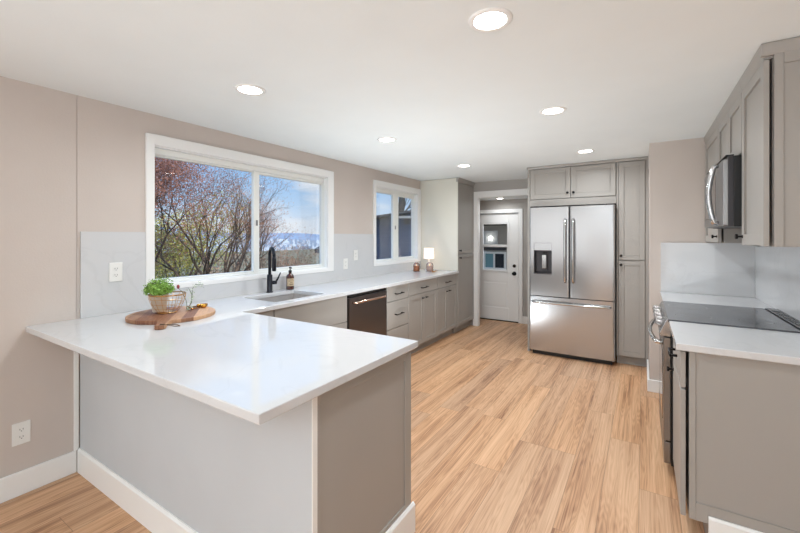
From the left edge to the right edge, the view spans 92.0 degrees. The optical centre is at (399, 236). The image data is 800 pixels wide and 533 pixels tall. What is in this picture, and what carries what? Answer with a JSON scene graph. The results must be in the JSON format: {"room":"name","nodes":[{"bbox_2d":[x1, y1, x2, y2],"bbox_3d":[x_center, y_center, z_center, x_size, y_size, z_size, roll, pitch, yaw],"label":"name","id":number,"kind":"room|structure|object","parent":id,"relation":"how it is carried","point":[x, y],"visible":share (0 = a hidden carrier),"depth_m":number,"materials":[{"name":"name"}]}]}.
{"room":"kitchen","nodes":[
{"label":"kitchen","id":0,"kind":"room"},
{"bbox_2d":[0,76,419,477],"bbox_3d":[-1.931,0.280,2.427,0.095,2.260,9.850,0,0,32],"label":"wall","id":1,"kind":"structure","parent":0,"point":[71,164],"depth_m":2.24,"materials":[{"name":"paint"}]},
{"bbox_2d":[12,420,30,446],"bbox_3d":[-2.070,1.075,2.110,0.007,0.120,0.075,0,0,32],"label":"wall outlet","id":2,"kind":"object","parent":1,"relation":"attached to","point":[21,432],"visible":1,"depth_m":2.11,"materials":[{"name":"white plastic"}]},
{"bbox_2d":[17,427,25,432],"bbox_3d":[-2.068,1.055,2.109,0.002,0.029,0.033,0,0,32],"label":"receptacle","id":3,"kind":"object","parent":2,"relation":"attached to","point":[19,429],"depth_m":2.11,"materials":[{"name":"grey plastic"}]},
{"bbox_2d":[17,434,25,439],"bbox_3d":[-2.068,1.095,2.109,0.002,0.029,0.033,0,0,32],"label":"receptacle","id":4,"kind":"object","parent":2,"relation":"attached to","point":[19,436],"depth_m":2.11,"materials":[{"name":"grey plastic"}]},
{"bbox_2d":[0,451,76,503],"bbox_3d":[-3.144,1.345,0.399,0.014,0.130,4.525,0,0,32],"label":"baseboard","id":5,"kind":"structure","parent":1,"relation":"attached to","point":[19,483],"depth_m":2.16,"materials":[{"name":"white wood"}]},
{"bbox_2d":[74,352,78,450],"bbox_3d":[-1.940,0.903,2.313,0.012,0.753,0.023,0,0,32],"label":"trim","id":6,"kind":"structure","parent":1,"relation":"attached to","point":[76,355],"depth_m":2.31,"materials":[{"name":"white wood"}]},
{"bbox_2d":[145,133,333,288],"bbox_3d":[-1.273,-0.167,3.456,0.113,1.088,1.886,0,0,32],"label":"window","id":7,"kind":"structure","parent":1,"relation":"in","point":[206,154],"depth_m":3.35,"materials":[{"name":"white"}]},
{"bbox_2d":[80,232,420,317],"bbox_3d":[-0.809,0.233,4.108,0.014,0.526,4.204,0,0,32],"label":"backsplash","id":8,"kind":"structure","parent":1,"relation":"attached to","point":[99,296],"depth_m":2.59,"materials":[{"name":"stone"}]},
{"bbox_2d":[109,262,122,281],"bbox_3d":[-1.823,0.228,2.477,0.007,0.120,0.075,0,0,32],"label":"wall outlet","id":9,"kind":"object","parent":8,"relation":"attached to","point":[115,269],"visible":1,"depth_m":2.47,"materials":[{"name":"white plastic"}]},
{"bbox_2d":[343,258,347,268],"bbox_3d":[-0.619,0.310,4.390,0.007,0.120,0.075,0,0,32],"label":"wall outlet","id":10,"kind":"object","parent":8,"relation":"attached to","point":[345,261],"visible":1,"depth_m":4.39,"materials":[{"name":"white plastic"}]},
{"bbox_2d":[354,250,357,259],"bbox_3d":[-0.520,0.220,4.546,0.007,0.120,0.075,0,0,32],"label":"wall outlet","id":11,"kind":"object","parent":8,"relation":"attached to","point":[355,251],"visible":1,"depth_m":4.54,"materials":[{"name":"white plastic"}]},
{"bbox_2d":[373,180,420,265],"bbox_3d":[-0.052,-0.170,5.396,0.113,1.095,1.213,0,0,32],"label":"window","id":12,"kind":"structure","parent":1,"relation":"in","point":[391,189],"depth_m":5.40,"materials":[{"name":"white"}]},
{"bbox_2d":[0,319,704,532],"bbox_3d":[0.925,1.470,0.906,6.800,0.120,10.320,0,0,32],"label":"floor","id":13,"kind":"structure","parent":0,"point":[507,437],"depth_m":2.48,"materials":[{"name":"brown wood"}]},
{"bbox_2d":[77,351,414,532],"bbox_3d":[-0.935,0.969,2.081,1.957,0.885,0.674,0,0,32],"label":"base cabinet","id":14,"kind":"object","parent":13,"relation":"on","point":[339,460],"visible":0.62,"depth_m":1.63,"materials":[{"name":"paint"}]},
{"bbox_2d":[26,269,458,424],"bbox_3d":[-0.043,0.511,3.483,1.974,0.032,4.449,0,0,32],"label":"countertop","id":15,"kind":"structure","parent":14,"relation":"on","point":[238,361],"depth_m":1.72,"materials":[{"name":"stone"}]},
{"bbox_2d":[125,306,214,329],"bbox_3d":[-1.368,0.480,2.368,0.581,0.028,0.479,0,0,32],"label":"cutting board","id":16,"kind":"object","parent":15,"relation":"on","point":[146,317],"visible":0.89,"depth_m":2.28,"materials":[{"name":"brown wood"}]},
{"bbox_2d":[148,291,186,313],"bbox_3d":[-1.444,0.412,2.398,0.208,0.117,0.208,0,0,32],"label":"wire basket","id":17,"kind":"object","parent":16,"relation":"on","point":[168,311],"visible":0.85,"depth_m":2.36,"materials":[{"name":"gold metal"}]},
{"bbox_2d":[143,276,175,312],"bbox_3d":[-1.490,0.357,2.386,0.172,0.215,0.169,0,0,32],"label":"potted herb","id":18,"kind":"object","parent":17,"relation":"in","point":[163,288],"visible":0.97,"depth_m":2.35,"materials":[{"name":"green plant"}]},
{"bbox_2d":[150,293,168,312],"bbox_3d":[-1.488,0.411,2.385,0.100,0.106,0.100,0,0,32],"label":"pot","id":19,"kind":"object","parent":18,"relation":"on","point":[164,303],"depth_m":2.35,"materials":[{"name":"beige ceramic"}]},
{"bbox_2d":[177,281,203,309],"bbox_3d":[-1.347,0.383,2.502,0.081,0.176,0.167,0,0,40],"label":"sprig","id":20,"kind":"object","parent":16,"relation":"on","point":[178,286],"visible":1,"depth_m":2.48,"materials":[{"name":"green plant"}]},
{"bbox_2d":[186,303,207,309],"bbox_3d":[-1.333,0.461,2.544,0.077,0.026,0.144,0,0,32],"label":"scoop","id":21,"kind":"object","parent":16,"relation":"on","point":[203,305],"visible":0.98,"depth_m":2.55,"materials":[{"name":"gold metal"}]},
{"bbox_2d":[266,247,280,292],"bbox_3d":[-1.122,0.290,3.377,0.118,0.408,0.210,0,0,-4],"label":"faucet","id":22,"kind":"object","parent":15,"relation":"on","point":[270,282],"visible":1,"depth_m":3.40,"materials":[{"name":"black metal"}]},
{"bbox_2d":[256,293,312,301],"bbox_3d":[-0.962,0.629,3.244,0.439,0.202,0.579,0,0,32],"label":"sink","id":23,"kind":"object","parent":15,"relation":"in","point":[287,296],"visible":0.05,"depth_m":3.48,"materials":[{"name":"silver metal"}]},
{"bbox_2d":[286,267,293,289],"bbox_3d":[-1.025,0.389,3.605,0.075,0.212,0.073,0,0,32],"label":"soap bottle","id":24,"kind":"object","parent":15,"relation":"on","point":[290,277],"visible":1,"depth_m":3.58,"materials":[{"name":"orange glass"}]},
{"bbox_2d":[413,262,419,271],"bbox_3d":[0.234,0.432,5.477,0.090,0.125,0.090,0,0,32],"label":"candle jar","id":25,"kind":"object","parent":15,"relation":"on","point":[416,268],"visible":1,"depth_m":5.45,"materials":[{"name":"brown glass"}]},
{"bbox_2d":[424,248,433,264],"bbox_3d":[0.423,0.332,5.665,0.152,0.325,0.152,0,0,32],"label":"table lamp","id":26,"kind":"object","parent":15,"relation":"on","point":[428,252],"visible":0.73,"depth_m":5.60,"materials":[{"name":"white fabric"}]},
{"bbox_2d":[426,262,432,271],"bbox_3d":[0.423,0.429,5.477,0.100,0.130,0.100,0,0,32],"label":"candle jar","id":27,"kind":"object","parent":15,"relation":"on","point":[429,268],"visible":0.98,"depth_m":5.45,"materials":[{"name":"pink glass"}]},
{"bbox_2d":[256,310,272,316],"bbox_3d":[-1.249,0.969,2.845,0.605,0.882,0.284,0,0,32],"label":"base cabinet","id":28,"kind":"object","parent":13,"relation":"on","point":[267,313],"visible":0.11,"depth_m":2.76,"materials":[{"name":"paint"}]},
{"bbox_2d":[273,295,346,328],"bbox_3d":[-0.939,0.969,3.308,0.637,0.882,0.823,0,0,32],"label":"base cabinet","id":29,"kind":"object","parent":13,"relation":"on","point":[332,312],"visible":0.06,"depth_m":3.22,"materials":[{"name":"paint"}]},
{"bbox_2d":[346,288,386,335],"bbox_3d":[-0.527,0.974,3.914,0.658,0.872,0.631,0,0,32],"label":"dishwasher","id":30,"kind":"object","parent":13,"relation":"on","point":[366,311],"visible":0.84,"depth_m":3.76,"materials":[{"name":"black metal"}]},
{"bbox_2d":[385,283,407,338],"bbox_3d":[-0.260,0.969,4.382,0.640,0.882,0.434,0,0,32],"label":"base cabinet","id":31,"kind":"object","parent":13,"relation":"on","point":[397,300],"visible":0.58,"depth_m":4.22,"materials":[{"name":"paint"}]},
{"bbox_2d":[407,278,436,353],"bbox_3d":[0.051,0.969,4.876,0.640,0.882,0.728,0,0,32],"label":"base cabinet","id":32,"kind":"object","parent":13,"relation":"on","point":[422,295],"visible":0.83,"depth_m":4.71,"materials":[{"name":"paint"}]},
{"bbox_2d":[432,274,456,342],"bbox_3d":[0.413,0.969,5.451,0.640,0.882,0.625,0,0,32],"label":"base cabinet","id":33,"kind":"object","parent":13,"relation":"on","point":[446,285],"visible":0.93,"depth_m":5.27,"materials":[{"name":"paint"}]},
{"bbox_2d":[420,178,474,332],"bbox_3d":[0.749,0.281,5.982,0.650,2.257,0.633,0,0,32],"label":"pantry cabinet","id":34,"kind":"object","parent":13,"relation":"on","point":[447,205],"visible":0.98,"depth_m":5.74,"materials":[{"name":"paint"}]},
{"bbox_2d":[527,159,616,350],"bbox_3d":[2.186,0.281,4.844,0.963,2.258,0.872,0,0,32],"label":"tall cabinet","id":35,"kind":"object","parent":13,"relation":"on","point":[595,182],"visible":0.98,"depth_m":4.50,"materials":[{"name":"paint"}]},
{"bbox_2d":[530,203,616,364],"bbox_3d":[2.118,0.524,4.697,0.906,1.772,0.794,0,0,32],"label":"refrigerator","id":36,"kind":"object","parent":13,"relation":"on","point":[573,249],"visible":1,"depth_m":4.39,"materials":[{"name":"silver metal"}]},
{"bbox_2d":[616,156,647,366],"bbox_3d":[2.667,0.281,4.423,0.295,2.258,0.672,0,0,32],"label":"pantry cabinet","id":37,"kind":"object","parent":13,"relation":"on","point":[632,173],"visible":1,"depth_m":4.17,"materials":[{"name":"paint"}]},
{"bbox_2d":[647,301,799,470],"bbox_3d":[2.012,0.946,2.455,0.740,0.928,0.772,0,0,32],"label":"range","id":38,"kind":"object","parent":13,"relation":"on","point":[771,319],"visible":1,"depth_m":2.29,"materials":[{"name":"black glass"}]},
{"bbox_2d":[663,301,799,332],"bbox_3d":[2.023,0.496,2.449,0.565,0.016,0.772,0,0,32],"label":"cooktop","id":39,"kind":"object","parent":38,"relation":"in","point":[720,315],"depth_m":2.35,"materials":[{"name":"black glass"}]},
{"bbox_2d":[667,340,799,532],"bbox_3d":[1.700,0.968,1.865,0.665,0.883,0.556,0,0,32],"label":"base cabinet","id":40,"kind":"object","parent":13,"relation":"on","point":[736,421],"visible":0.95,"depth_m":1.70,"materials":[{"name":"paint"}]},
{"bbox_2d":[669,321,799,365],"bbox_3d":[1.707,0.511,1.857,0.650,0.032,0.562,0,0,32],"label":"countertop","id":41,"kind":"structure","parent":40,"relation":"on","point":[746,343],"depth_m":1.80,"materials":[{"name":"stone"}]},
{"bbox_3d":[2.447,0.969,3.017,0.630,0.882,0.634,0,0,32],"label":"base cabinet","id":42,"kind":"object","parent":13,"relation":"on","visible":0},
{"bbox_2d":[660,292,774,308],"bbox_3d":[2.443,0.511,3.027,0.650,0.032,0.652,0,0,32],"label":"countertop","id":43,"kind":"structure","parent":42,"relation":"on","point":[752,302],"depth_m":3.03,"materials":[{"name":"stone"}]},
{"bbox_2d":[0,0,799,182],"bbox_3d":[0.800,-0.975,0.708,6.800,0.250,9.850,0,0,32],"label":"ceiling","id":44,"kind":"structure","parent":0,"point":[338,77],"depth_m":1.93,"materials":[{"name":"paint"}]},
{"bbox_2d":[234,84,265,95],"bbox_3d":[-0.867,-0.847,2.232,0.172,0.006,0.172,0,0,32],"label":"recessed light","id":45,"kind":"object","parent":44,"relation":"in","point":[247,89],"visible":1,"depth_m":2.22,"materials":[{"name":"white plastic"}]},
{"bbox_2d":[238,86,261,93],"bbox_3d":[-0.867,-0.847,2.232,0.127,0.001,0.127,0,0,32],"label":"diffuser","id":46,"kind":"object","parent":45,"relation":"attached to","point":[246,89],"depth_m":2.24,"materials":[{"name":"white plastic"}]},
{"bbox_2d":[377,137,396,141],"bbox_3d":[-0.115,-0.847,3.381,0.172,0.006,0.172,0,0,32],"label":"recessed light","id":47,"kind":"object","parent":44,"relation":"in","point":[382,139],"visible":1,"depth_m":3.37,"materials":[{"name":"white plastic"}]},
{"bbox_2d":[380,138,393,141],"bbox_3d":[-0.115,-0.847,3.381,0.127,0.001,0.127,0,0,32],"label":"diffuser","id":48,"kind":"object","parent":47,"relation":"attached to","point":[384,139],"depth_m":3.37,"materials":[{"name":"white plastic"}]},
{"bbox_2d":[457,164,470,166],"bbox_3d":[0.766,-0.847,4.622,0.172,0.006,0.172,0,0,32],"label":"recessed light","id":49,"kind":"object","parent":44,"relation":"in","point":[461,165],"visible":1,"depth_m":4.60,"materials":[{"name":"white plastic"}]},
{"bbox_2d":[468,7,512,31],"bbox_3d":[0.354,-0.847,1.516,0.172,0.006,0.172,0,0,32],"label":"recessed light","id":50,"kind":"object","parent":44,"relation":"in","point":[491,19],"visible":1,"depth_m":1.51,"materials":[{"name":"white plastic"}]},
{"bbox_2d":[474,12,506,29],"bbox_3d":[0.354,-0.847,1.516,0.127,0.001,0.127,0,0,32],"label":"diffuser","id":51,"kind":"object","parent":50,"relation":"attached to","point":[490,20],"depth_m":1.51,"materials":[{"name":"white plastic"}]},
{"bbox_2d":[540,106,566,114],"bbox_3d":[1.032,-0.847,2.604,0.172,0.006,0.172,0,0,32],"label":"recessed light","id":52,"kind":"object","parent":44,"relation":"in","point":[554,110],"visible":1,"depth_m":2.59,"materials":[{"name":"white"}]},
{"bbox_2d":[543,108,562,113],"bbox_3d":[1.032,-0.847,2.604,0.127,0.001,0.127,0,0,32],"label":"diffuser","id":53,"kind":"object","parent":52,"relation":"attached to","point":[555,110],"depth_m":2.61,"materials":[{"name":"white plastic"}]},
{"bbox_2d":[576,149,594,152],"bbox_3d":[1.844,-0.847,3.838,0.172,0.006,0.172,0,0,32],"label":"recessed light","id":54,"kind":"object","parent":44,"relation":"in","point":[584,150],"visible":1,"depth_m":3.83,"materials":[{"name":"white plastic"}]},
{"bbox_2d":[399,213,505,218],"bbox_3d":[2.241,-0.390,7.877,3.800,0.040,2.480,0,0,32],"label":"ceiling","id":55,"kind":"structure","parent":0,"point":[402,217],"depth_m":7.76,"materials":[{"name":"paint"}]},
{"bbox_2d":[403,219,410,223],"bbox_3d":[1.692,-0.307,7.005,3.800,0.115,0.060,0,0,32],"label":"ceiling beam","id":56,"kind":"structure","parent":55,"relation":"attached to","point":[405,221],"depth_m":7.94,"materials":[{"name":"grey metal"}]},
{"bbox_2d":[484,225,506,251],"bbox_3d":[3.129,0.160,8.724,3.200,2.700,0.100,0,0,32],"label":"wall","id":57,"kind":"structure","parent":0,"point":[502,230],"depth_m":9.14,"materials":[{"name":"paint"}]},
{"bbox_2d":[484,231,497,243],"bbox_3d":[2.152,0.035,9.219,0.340,0.350,0.093,0,0,32],"label":"wall light","id":58,"kind":"object","parent":57,"relation":"attached to","point":[490,237],"visible":0.94,"depth_m":9.23,"materials":[{"name":"white glass"}]},
{"bbox_2d":[484,251,506,269],"bbox_3d":[2.252,0.575,9.190,0.560,0.430,0.035,0,0,32],"label":"porch window","id":59,"kind":"structure","parent":57,"relation":"in","point":[492,260],"depth_m":9.17,"materials":[{"name":"white"}]},
{"bbox_2d":[484,247,506,249],"bbox_3d":[2.228,0.290,9.170,0.600,0.060,0.095,0,0,32],"label":"rail","id":60,"kind":"object","parent":57,"relation":"attached to","point":[485,248],"visible":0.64,"depth_m":9.12,"materials":[{"name":"grey metal"}]},
{"bbox_2d":[480,199,527,316],"bbox_3d":[1.844,0.260,6.402,1.700,2.300,0.100,0,0,32],"label":"wall","id":61,"kind":"structure","parent":0,"point":[512,203],"depth_m":6.25,"materials":[{"name":"paint"}]},
{"bbox_2d":[480,213,517,322],"bbox_3d":[1.618,0.514,6.498,0.735,1.793,0.098,0,0,32],"label":"door","id":62,"kind":"structure","parent":61,"relation":"in","point":[498,288],"depth_m":6.46,"materials":[{"name":"white wood"}]},
{"bbox_2d":[480,209,522,323],"bbox_3d":[1.605,0.479,6.482,0.896,1.862,0.018,0,0,32],"label":"trim","id":63,"kind":"structure","parent":61,"relation":"attached to","point":[519,211],"depth_m":6.26,"materials":[{"name":"white wood"}]},
{"bbox_2d":[522,316,527,323],"bbox_3d":[2.216,1.350,6.100,0.550,0.120,0.014,0,0,32],"label":"baseboard","id":64,"kind":"structure","parent":61,"relation":"attached to","point":[524,318],"depth_m":6.22,"materials":[{"name":"white wood"}]},
{"bbox_2d":[480,195,527,200],"bbox_3d":[2.092,-0.700,6.045,3.300,0.180,0.740,0,0,32],"label":"ceiling","id":65,"kind":"structure","parent":0,"point":[525,196],"depth_m":6.20,"materials":[{"name":"paint"}]},
{"bbox_2d":[470,169,648,347],"bbox_3d":[1.972,0.280,5.648,3.080,2.260,0.060,0,0,32],"label":"wall","id":66,"kind":"structure","parent":0,"point":[519,183],"depth_m":5.82,"materials":[{"name":"paint"}]},
{"bbox_2d":[473,188,527,325],"bbox_3d":[1.612,0.352,5.864,1.045,2.115,0.078,0,0,32],"label":"trim","id":67,"kind":"structure","parent":66,"relation":"attached to","point":[513,192],"depth_m":6.07,"materials":[{"name":"white wood"}]},
{"bbox_2d":[649,137,713,380],"bbox_3d":[2.818,0.280,3.603,0.830,2.260,0.720,0,0,32],"label":"wall","id":68,"kind":"structure","parent":0,"point":[677,167],"depth_m":3.43,"materials":[{"name":"paint"}]},
{"bbox_2d":[647,359,648,378],"bbox_3d":[2.446,1.355,3.807,0.016,0.110,0.670,0,0,32],"label":"baseboard","id":69,"kind":"structure","parent":68,"relation":"attached to","point":[647,359],"depth_m":3.77,"materials":[{"name":"white wood"}]},
{"bbox_2d":[647,379,658,392],"bbox_3d":[2.297,1.355,3.497,0.094,0.110,0.014,0,0,32],"label":"baseboard","id":70,"kind":"structure","parent":68,"relation":"attached to","point":[652,385],"depth_m":3.49,"materials":[{"name":"white"}]},
{"bbox_2d":[661,243,799,319],"bbox_3d":[2.086,0.275,2.456,0.644,0.440,1.999,0,0,32],"label":"backsplash","id":71,"kind":"structure","parent":68,"relation":"attached to","point":[770,275],"depth_m":3.19,"materials":[{"name":"stone"}]},
{"label":"outside","id":72,"kind":"structure","parent":0,"visible":0},
{"bbox_2d":[155,227,318,239],"bbox_3d":[-22.965,0.963,108.990,5.000,6.893,200.000,0,0,32],"label":"hills","id":73,"kind":"structure","parent":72,"point":[301,235],"depth_m":95.96,"materials":[{"name":"blue"}]},
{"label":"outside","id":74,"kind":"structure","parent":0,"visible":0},
{"bbox_2d":[157,249,318,277],"bbox_3d":[-10.692,2.710,42.181,56.960,0.200,120.000,0,0,32],"label":"ground","id":75,"kind":"structure","parent":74,"point":[308,251],"depth_m":43.80,"materials":[{"name":"plant"}]},
{"bbox_2d":[155,222,176,277],"bbox_3d":[-6.776,1.229,8.620,4.067,3.410,2.522,0,0,-40],"label":"shrub","id":76,"kind":"object","parent":75,"relation":"on","point":[159,275],"visible":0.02,"depth_m":9.48,"materials":[{"name":"green plant"}]},
{"bbox_2d":[155,195,205,277],"bbox_3d":[-9.820,0.378,13.955,5.337,4.283,2.711,0,0,-33],"label":"shrub","id":77,"kind":"object","parent":75,"relation":"on","point":[159,195],"visible":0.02,"depth_m":14.86,"materials":[{"name":"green plant"}]},
{"bbox_2d":[155,157,250,272],"bbox_3d":[-4.508,-0.483,5.484,4.097,4.029,3.844,0,0,-42],"label":"tree","id":78,"kind":"object","parent":75,"relation":"on","point":[170,168],"visible":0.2,"depth_m":5.78,"materials":[{"name":"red plant"}]},
{"bbox_2d":[155,189,250,277],"bbox_3d":[-6.668,0.773,11.148,4.981,4.428,2.710,0,0,-40],"label":"shrub","id":79,"kind":"object","parent":75,"relation":"on","point":[197,260],"visible":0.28,"depth_m":11.26,"materials":[{"name":"green plant"}]},
{"bbox_2d":[193,255,271,274],"bbox_3d":[-4.386,1.486,10.348,1.434,2.038,2.594,0,0,32],"label":"shrub","id":80,"kind":"object","parent":75,"relation":"on","point":[219,260],"visible":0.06,"depth_m":10.16,"materials":[{"name":"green plant"}]},
{"bbox_2d":[155,158,316,276],"bbox_3d":[-3.430,-0.089,6.889,3.363,3.471,3.989,0,0,22],"label":"tree","id":81,"kind":"object","parent":75,"relation":"on","point":[207,267],"visible":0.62,"depth_m":6.79,"materials":[{"name":"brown plant"}]},
{"bbox_2d":[181,246,318,275],"bbox_3d":[-6.396,1.685,18.779,4.853,2.397,8.047,0,0,32],"label":"shrub","id":82,"kind":"object","parent":75,"relation":"on","point":[279,263],"visible":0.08,"depth_m":18.84,"materials":[{"name":"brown plant"}]},
{"bbox_2d":[200,201,318,271],"bbox_3d":[-3.380,0.614,10.795,2.489,3.236,4.448,0,0,32],"label":"tree","id":83,"kind":"object","parent":75,"relation":"on","point":[277,254],"visible":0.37,"depth_m":10.20,"materials":[{"name":"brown plant"}]},
{"bbox_2d":[376,210,410,258],"bbox_3d":[1.473,0.775,13.696,5.300,3.670,4.450,0,0,32],"label":"house","id":84,"kind":"structure","parent":75,"relation":"on","point":[383,222],"depth_m":12.48,"materials":[{"name":"blue"}]},
{"bbox_2d":[398,197,410,211],"bbox_3d":[0.784,-0.294,18.153,1.939,5.809,0.994,0,0,32],"label":"tree","id":85,"kind":"object","parent":75,"relation":"on","point":[401,205],"visible":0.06,"depth_m":18.14,"materials":[{"name":"black plant"}]},
{"bbox_3d":[3.516,0.280,1.474,2.820,2.260,2.140,0,0,32],"label":"wall","id":86,"kind":"structure","parent":0,"visible":0},
{"bbox_2d":[704,119,741,242],"bbox_3d":[2.558,-0.401,2.941,0.360,0.892,0.673,0,0,32],"label":"upper cabinet","id":87,"kind":"object","parent":86,"relation":"attached to","point":[711,137],"visible":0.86,"depth_m":2.89,"materials":[{"name":"paint"}]},
{"bbox_2d":[716,81,741,161],"bbox_3d":[2.183,-0.649,2.324,0.337,0.398,0.766,0,0,32],"label":"upper cabinet","id":88,"kind":"object","parent":86,"relation":"attached to","point":[729,118],"visible":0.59,"depth_m":2.34,"materials":[{"name":"paint"}]},
{"bbox_2d":[705,154,741,228],"bbox_3d":[2.124,-0.252,2.361,0.451,0.394,0.756,0,0,32],"label":"microwave","id":89,"kind":"object","parent":88,"relation":"attached to","point":[723,182],"visible":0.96,"depth_m":2.13,"materials":[{"name":"silver metal"}]},
{"bbox_2d":[734,36,799,246],"bbox_3d":[1.846,-0.401,1.810,0.360,0.892,0.459,0,0,32],"label":"upper cabinet","id":90,"kind":"object","parent":86,"relation":"attached to","point":[770,83],"visible":1,"depth_m":1.70,"materials":[{"name":"paint"}]},
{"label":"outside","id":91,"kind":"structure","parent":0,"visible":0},
{"bbox_2d":[155,238,318,253],"bbox_3d":[-15.724,2.335,86.706,3.000,4.150,150.000,0,0,32],"label":"mountains","id":92,"kind":"structure","parent":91,"point":[312,243],"depth_m":73.18,"materials":[{"name":"white snow"}]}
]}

